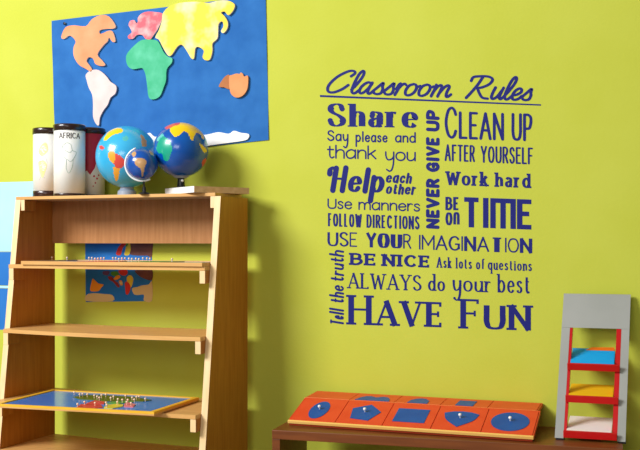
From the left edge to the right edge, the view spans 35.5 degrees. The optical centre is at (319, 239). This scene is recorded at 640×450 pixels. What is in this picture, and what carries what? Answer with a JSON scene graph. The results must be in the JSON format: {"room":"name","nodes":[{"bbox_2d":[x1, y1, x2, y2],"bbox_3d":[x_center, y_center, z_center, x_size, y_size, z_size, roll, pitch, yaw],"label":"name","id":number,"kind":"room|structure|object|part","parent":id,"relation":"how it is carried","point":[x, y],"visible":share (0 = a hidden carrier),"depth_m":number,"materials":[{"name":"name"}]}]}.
{"room":"classroom","nodes":[
{"label":"classroom","id":0,"kind":"room"},
{"bbox_2d":[0,0,639,449],"bbox_3d":[0.585,-0.400,4.042,11.000,3.200,0.120,0,0,22],"label":"wall","id":1,"kind":"structure","parent":0,"point":[580,59],"depth_m":4.09,"materials":[{"name":"paint"}]},
{"bbox_2d":[0,181,32,329],"bbox_3d":[-1.655,0.077,4.900,0.705,0.716,0.001,0,0,22],"label":"poster","id":2,"kind":"object","parent":1,"relation":"attached to","point":[9,191],"visible":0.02,"depth_m":4.84,"materials":[{"name":"paper"}]},
{"bbox_2d":[85,243,152,301],"bbox_3d":[-0.927,0.081,4.599,0.376,0.416,0.001,0,0,22],"label":"poster","id":3,"kind":"object","parent":1,"relation":"attached to","point":[102,285],"visible":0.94,"depth_m":4.60,"materials":[{"name":"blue paper"}]},
{"bbox_2d":[52,0,268,145],"bbox_3d":[-0.748,-0.711,4.518,1.137,0.694,0.015,0,0,22],"label":"world map","id":4,"kind":"object","parent":1,"relation":"attached to","point":[202,65],"visible":0.93,"depth_m":4.49,"materials":[{"name":"blue fabric"}]},
{"bbox_2d":[320,70,540,330],"bbox_3d":[0.427,-0.177,4.042,0.924,1.066,0.001,0,0,22],"label":"wall decal","id":5,"kind":"object","parent":1,"relation":"attached to","point":[526,323],"visible":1,"depth_m":4.04,"materials":[{"name":"blue plastic"}]},
{"bbox_3d":[-0.749,1.250,0.806,11.000,0.100,7.120,0,0,22],"label":"floor","id":6,"kind":"structure","parent":0,"visible":0},
{"bbox_2d":[0,193,247,449],"bbox_3d":[-0.864,0.504,4.272,1.027,1.392,0.418,0,0,22],"label":"bookcase","id":7,"kind":"object","parent":6,"relation":"on","point":[220,416],"visible":0.91,"depth_m":4.36,"materials":[{"name":"brown wood"}]},
{"bbox_3d":[-1.325,0.511,4.463,0.028,1.378,0.418,0,0,22],"label":"panel","id":8,"kind":"part","parent":7,"relation":"part of","materials":[{"name":"brown wood"}]},
{"bbox_2d":[32,127,53,195],"bbox_3d":[-1.258,-0.353,4.623,0.139,0.322,0.139,0,0,22],"label":"tube","id":9,"kind":"object","parent":7,"relation":"on","point":[43,137],"visible":0.77,"depth_m":4.56,"materials":[{"name":"grey"}]},
{"bbox_3d":[-1.258,-0.500,4.623,0.139,0.028,0.139,0,0,22],"label":"lid","id":10,"kind":"part","parent":9,"relation":"part of","materials":[{"name":"black plastic"}]},
{"bbox_2d":[53,123,85,195],"bbox_3d":[-1.111,-0.351,4.436,0.142,0.318,0.142,0,0,22],"label":"tube","id":11,"kind":"object","parent":7,"relation":"on","point":[69,138],"visible":0.94,"depth_m":4.38,"materials":[{"name":"grey"}]},
{"bbox_3d":[-1.111,-0.496,4.436,0.142,0.028,0.142,0,0,22],"label":"lid","id":12,"kind":"part","parent":11,"relation":"part of","materials":[{"name":"black plastic"}]},
{"bbox_2d":[85,127,105,194],"bbox_3d":[-1.050,-0.350,4.564,0.139,0.316,0.139,0,0,22],"label":"tube","id":13,"kind":"object","parent":7,"relation":"on","point":[94,181],"visible":0.54,"depth_m":4.50,"materials":[{"name":"red cardboard"}]},
{"bbox_2d":[85,133,103,173],"bbox_3d":[-1.035,-0.392,4.522,0.128,0.199,0.045,0,0,-19],"label":"print","id":14,"kind":"object","parent":13,"relation":"attached to","point":[92,140],"depth_m":4.50},
{"bbox_3d":[-1.050,-0.494,4.564,0.139,0.028,0.139,0,0,22],"label":"lid","id":15,"kind":"part","parent":13,"relation":"part of","materials":[{"name":"black plastic"}]},
{"bbox_2d":[0,389,198,415],"bbox_3d":[-0.925,0.670,4.179,0.725,0.030,0.418,0,0,18],"label":"map","id":16,"kind":"object","parent":7,"relation":"on","point":[53,399],"visible":1,"depth_m":4.15,"materials":[{"name":"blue wood"}]},
{"bbox_3d":[-1.259,0.675,4.290,0.021,0.009,0.418,0,0,18],"label":"frame rail","id":17,"kind":"part","parent":16,"relation":"part of","materials":[{"name":"yellow wood"}]},
{"bbox_3d":[-0.989,0.675,4.003,0.715,0.009,0.012,0,0,16],"label":"frame rail","id":18,"kind":"part","parent":16,"relation":"part of","materials":[{"name":"yellow wood"}]},
{"bbox_3d":[-0.925,0.677,4.180,0.683,0.005,0.394,0,0,18],"label":"sea panel","id":19,"kind":"part","parent":16,"relation":"part of","materials":[{"name":"blue wood"}]},
{"bbox_3d":[-0.862,0.675,4.372,0.725,0.009,0.012,0,0,18],"label":"frame rail","id":20,"kind":"part","parent":16,"relation":"part of","materials":[{"name":"yellow wood"}]},
{"bbox_3d":[-0.592,0.675,4.085,0.021,0.009,0.387,0,0,20],"label":"frame rail","id":21,"kind":"part","parent":16,"relation":"part of","materials":[{"name":"yellow wood"}]},
{"bbox_3d":[-0.857,0.910,4.288,0.969,0.020,0.376,0,0,22],"label":"shelf","id":22,"kind":"part","parent":7,"relation":"part of","materials":[{"name":"brown wood"}]},
{"bbox_3d":[-0.860,0.696,4.280,0.969,0.020,0.394,0,0,22],"label":"shelf","id":23,"kind":"part","parent":7,"relation":"part of","materials":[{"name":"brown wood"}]},
{"bbox_3d":[-0.853,0.394,4.298,0.969,0.020,0.355,0,0,22],"label":"shelf","id":24,"kind":"part","parent":7,"relation":"part of","materials":[{"name":"brown wood"}]},
{"bbox_3d":[-0.846,0.114,4.314,0.969,0.016,0.319,0,0,22],"label":"shelf","id":25,"kind":"part","parent":7,"relation":"part of","materials":[{"name":"brown wood"}]},
{"bbox_2d":[21,257,210,266],"bbox_3d":[-0.821,0.090,4.304,0.962,0.030,0.340,0,0,22],"label":"map","id":26,"kind":"object","parent":7,"relation":"on","point":[118,262],"visible":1,"depth_m":4.21,"materials":[{"name":"brown wood"}]},
{"bbox_3d":[-1.201,0.095,4.460,0.023,0.009,0.341,0,0,27],"label":"frame rail","id":27,"kind":"part","parent":26,"relation":"part of","materials":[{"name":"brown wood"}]},
{"bbox_3d":[-0.878,0.095,4.149,0.888,0.009,0.009,0,0,22],"label":"frame rail","id":28,"kind":"part","parent":26,"relation":"part of","materials":[{"name":"brown wood"}]},
{"bbox_3d":[-0.724,0.095,4.443,0.888,0.009,0.009,0,0,22],"label":"frame rail","id":29,"kind":"part","parent":26,"relation":"part of","materials":[{"name":"brown wood"}]},
{"bbox_2d":[95,126,153,194],"bbox_3d":[-0.849,-0.347,4.401,0.273,0.309,0.273,0,0,22],"label":"globe","id":30,"kind":"object","parent":7,"relation":"on","point":[112,149],"visible":0.79,"depth_m":4.30,"materials":[{"name":"teal plastic"}]},
{"bbox_3d":[-0.788,-0.082,4.455,0.971,0.194,0.012,0,0,22],"label":"panel","id":31,"kind":"part","parent":7,"relation":"part of","materials":[{"name":"brown wood"}]},
{"bbox_2d":[124,147,157,193],"bbox_3d":[-0.745,-0.290,4.181,0.135,0.194,0.131,0,0,22],"label":"globe","id":32,"kind":"object","parent":7,"relation":"on","point":[141,163],"visible":1,"depth_m":4.14,"materials":[{"name":"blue plastic"}]},
{"bbox_2d":[165,186,248,194],"bbox_3d":[-0.479,-0.206,4.228,0.260,0.026,0.262,0,0,-35],"label":"wooden board","id":33,"kind":"object","parent":7,"relation":"on","point":[190,189],"visible":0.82,"depth_m":4.13,"materials":[{"name":"white wood"}]},
{"bbox_2d":[153,122,208,187],"bbox_3d":[-0.592,-0.359,4.259,0.233,0.281,0.233,0,0,28],"label":"globe","id":34,"kind":"object","parent":33,"relation":"on","point":[180,149],"visible":0.98,"depth_m":4.18,"materials":[{"name":"blue plastic"}]},
{"bbox_3d":[-0.402,0.511,4.082,0.028,1.378,0.418,0,0,22],"label":"panel","id":35,"kind":"part","parent":7,"relation":"part of","materials":[{"name":"brown wood"}]},
{"bbox_2d":[272,421,622,449],"bbox_3d":[0.475,0.957,3.750,1.262,0.487,0.355,0,0,16],"label":"table","id":36,"kind":"object","parent":6,"relation":"on","point":[285,436],"visible":0.41,"depth_m":3.62,"materials":[{"name":"brown wood"}]},
{"bbox_3d":[-0.117,0.974,3.919,0.031,0.452,0.351,0,0,16],"label":"panel","id":37,"kind":"part","parent":36,"relation":"part of","materials":[{"name":"brown wood"}]},
{"bbox_2d":[288,397,540,441],"bbox_3d":[0.346,0.671,3.766,0.930,0.079,0.196,0,0,20],"label":"tray","id":38,"kind":"object","parent":36,"relation":"on","point":[529,438],"visible":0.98,"depth_m":3.68,"materials":[{"name":"brown wood"}]},
{"bbox_2d":[290,398,348,422],"bbox_3d":[-0.001,0.666,3.893,0.182,0.066,0.175,0,0,20],"label":"puzzle","id":39,"kind":"object","parent":38,"relation":"in","point":[319,410],"visible":1,"depth_m":3.88,"materials":[{"name":"red paint"}]},
{"bbox_2d":[335,401,393,425],"bbox_3d":[0.173,0.666,3.830,0.182,0.066,0.175,0,0,20],"label":"puzzle","id":40,"kind":"object","parent":38,"relation":"in","point":[355,412],"visible":1,"depth_m":3.82,"materials":[{"name":"red paint"}]},
{"bbox_3d":[0.315,0.696,3.680,0.930,0.011,0.010,0,18,20],"label":"rail","id":41,"kind":"part","parent":38,"relation":"part of","materials":[{"name":"brown wood"}]},
{"bbox_2d":[382,403,440,428],"bbox_3d":[0.346,0.666,3.767,0.182,0.066,0.175,0,0,20],"label":"puzzle","id":42,"kind":"object","parent":38,"relation":"in","point":[400,415],"visible":1,"depth_m":3.76,"materials":[{"name":"red paint"}]},
{"bbox_3d":[0.378,0.640,3.853,0.930,0.016,0.006,0,18,20],"label":"rail","id":43,"kind":"part","parent":38,"relation":"part of","materials":[{"name":"red paint"}]},
{"bbox_2d":[431,406,488,431],"bbox_3d":[0.520,0.666,3.704,0.182,0.066,0.175,0,0,20],"label":"puzzle","id":44,"kind":"object","parent":38,"relation":"in","point":[448,417],"visible":1,"depth_m":3.69,"materials":[{"name":"red paint"}]},
{"bbox_2d":[481,409,538,435],"bbox_3d":[0.693,0.666,3.641,0.182,0.066,0.175,0,0,20],"label":"puzzle","id":45,"kind":"object","parent":38,"relation":"in","point":[501,421],"visible":1,"depth_m":3.63,"materials":[{"name":"red paint"}]},
{"bbox_3d":[0.782,0.670,3.610,0.004,0.016,0.184,0,18,20],"label":"rail","id":46,"kind":"part","parent":38,"relation":"part of","materials":[{"name":"red paint"}]},
{"bbox_2d":[555,293,630,443],"bbox_3d":[0.996,0.458,3.643,0.257,0.510,0.253,0,0,18],"label":"rack","id":47,"kind":"object","parent":36,"relation":"on","point":[611,311],"visible":0.72,"depth_m":3.65,"materials":[{"name":"grey plastic"}]},
{"bbox_3d":[0.910,0.514,3.662,0.012,0.374,0.205,0,0,22],"label":"red post","id":48,"kind":"part","parent":47,"relation":"part of","materials":[{"name":"paint"}]},
{"bbox_2d":[567,416,612,432],"bbox_3d":[0.979,0.676,3.625,0.154,0.039,0.188,0,0,18],"label":"paper stack","id":49,"kind":"object","parent":47,"relation":"on","point":[576,423],"visible":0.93,"depth_m":3.62,"materials":[{"name":"white paper"}]},
{"bbox_2d":[563,430,616,440],"bbox_3d":[0.982,0.680,3.621,0.183,0.026,0.200,0,6,18],"label":"tray","id":50,"kind":"object","parent":47,"relation":"on","point":[612,436],"depth_m":3.53,"materials":[{"name":"red paint"}]},
{"bbox_2d":[569,383,613,396],"bbox_3d":[0.995,0.558,3.659,0.154,0.039,0.158,0,0,18],"label":"paper stack","id":51,"kind":"object","parent":47,"relation":"on","point":[575,389],"visible":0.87,"depth_m":3.65,"materials":[{"name":"yellow paper"}]},
{"bbox_2d":[565,395,617,404],"bbox_3d":[0.997,0.562,3.656,0.183,0.026,0.170,0,7,18],"label":"tray","id":52,"kind":"object","parent":47,"relation":"on","point":[568,398],"depth_m":3.58,"materials":[{"name":"red paint"}]},
{"bbox_2d":[570,348,614,363],"bbox_3d":[1.008,0.437,3.691,0.154,0.059,0.136,0,0,18],"label":"paper stack","id":53,"kind":"object","parent":47,"relation":"on","point":[579,355],"visible":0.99,"depth_m":3.68,"materials":[{"name":"blue paper"}]},
{"bbox_2d":[587,347,614,350],"bbox_3d":[1.049,0.407,3.740,0.103,0.011,0.029,0,0,18],"label":"paper sheet","id":54,"kind":"object","parent":53,"relation":"on","point":[591,348],"visible":1,"depth_m":3.74,"materials":[{"name":"orange paper"}]},
{"bbox_2d":[567,363,619,371],"bbox_3d":[1.011,0.441,3.688,0.183,0.026,0.150,0,17,18],"label":"tray","id":55,"kind":"object","parent":47,"relation":"on","point":[615,367],"depth_m":3.62,"materials":[{"name":"red paint"}]},
{"bbox_3d":[1.030,0.265,3.730,0.246,0.123,0.068,0,0,18],"label":"header panel","id":56,"kind":"part","parent":47,"relation":"part of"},
{"bbox_3d":[1.072,0.514,3.610,0.019,0.374,0.205,0,0,22],"label":"red post","id":57,"kind":"part","parent":47,"relation":"part of","materials":[{"name":"paint"}]},
{"bbox_3d":[0.401,0.683,3.938,0.760,0.060,0.120,0,0,20],"label":"box","id":58,"kind":"object","parent":36,"relation":"on","visible":0},
{"bbox_2d":[306,391,542,410],"bbox_3d":[0.398,0.642,3.942,0.926,0.026,0.156,0,0,20],"label":"tray","id":59,"kind":"object","parent":58,"relation":"on","point":[541,405],"visible":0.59,"depth_m":3.85,"materials":[{"name":"brown wood"}]},
{"bbox_2d":[308,391,358,399],"bbox_3d":[0.053,0.637,4.069,0.181,0.017,0.137,0,0,20],"label":"puzzle","id":60,"kind":"object","parent":59,"relation":"in","point":[319,394],"visible":0.69,"depth_m":4.06,"materials":[{"name":"red paint"}]},
{"bbox_2d":[350,393,401,401],"bbox_3d":[0.226,0.637,4.006,0.181,0.017,0.137,0,0,20],"label":"puzzle","id":61,"kind":"object","parent":59,"relation":"in","point":[362,396],"visible":0.77,"depth_m":4.00,"materials":[{"name":"red paint"}]},
{"bbox_3d":[0.373,0.640,3.873,0.926,0.011,0.010,0,2,20],"label":"rail","id":62,"kind":"part","parent":59,"relation":"part of","materials":[{"name":"brown wood"}]},
{"bbox_2d":[395,396,446,404],"bbox_3d":[0.399,0.637,3.944,0.181,0.017,0.137,0,0,20],"label":"puzzle","id":63,"kind":"object","parent":59,"relation":"in","point":[404,399],"visible":0.76,"depth_m":3.93,"materials":[{"name":"red paint"}]},
{"bbox_2d":[441,398,492,407],"bbox_3d":[0.571,0.637,3.881,0.181,0.017,0.137,0,0,20],"label":"puzzle","id":64,"kind":"object","parent":59,"relation":"in","point":[450,401],"visible":0.81,"depth_m":3.87,"materials":[{"name":"red paint"}]},
{"bbox_2d":[488,401,540,410],"bbox_3d":[0.744,0.637,3.819,0.181,0.017,0.137,0,0,20],"label":"puzzle","id":65,"kind":"object","parent":59,"relation":"in","point":[496,404],"visible":0.78,"depth_m":3.81,"materials":[{"name":"red paint"}]}
]}

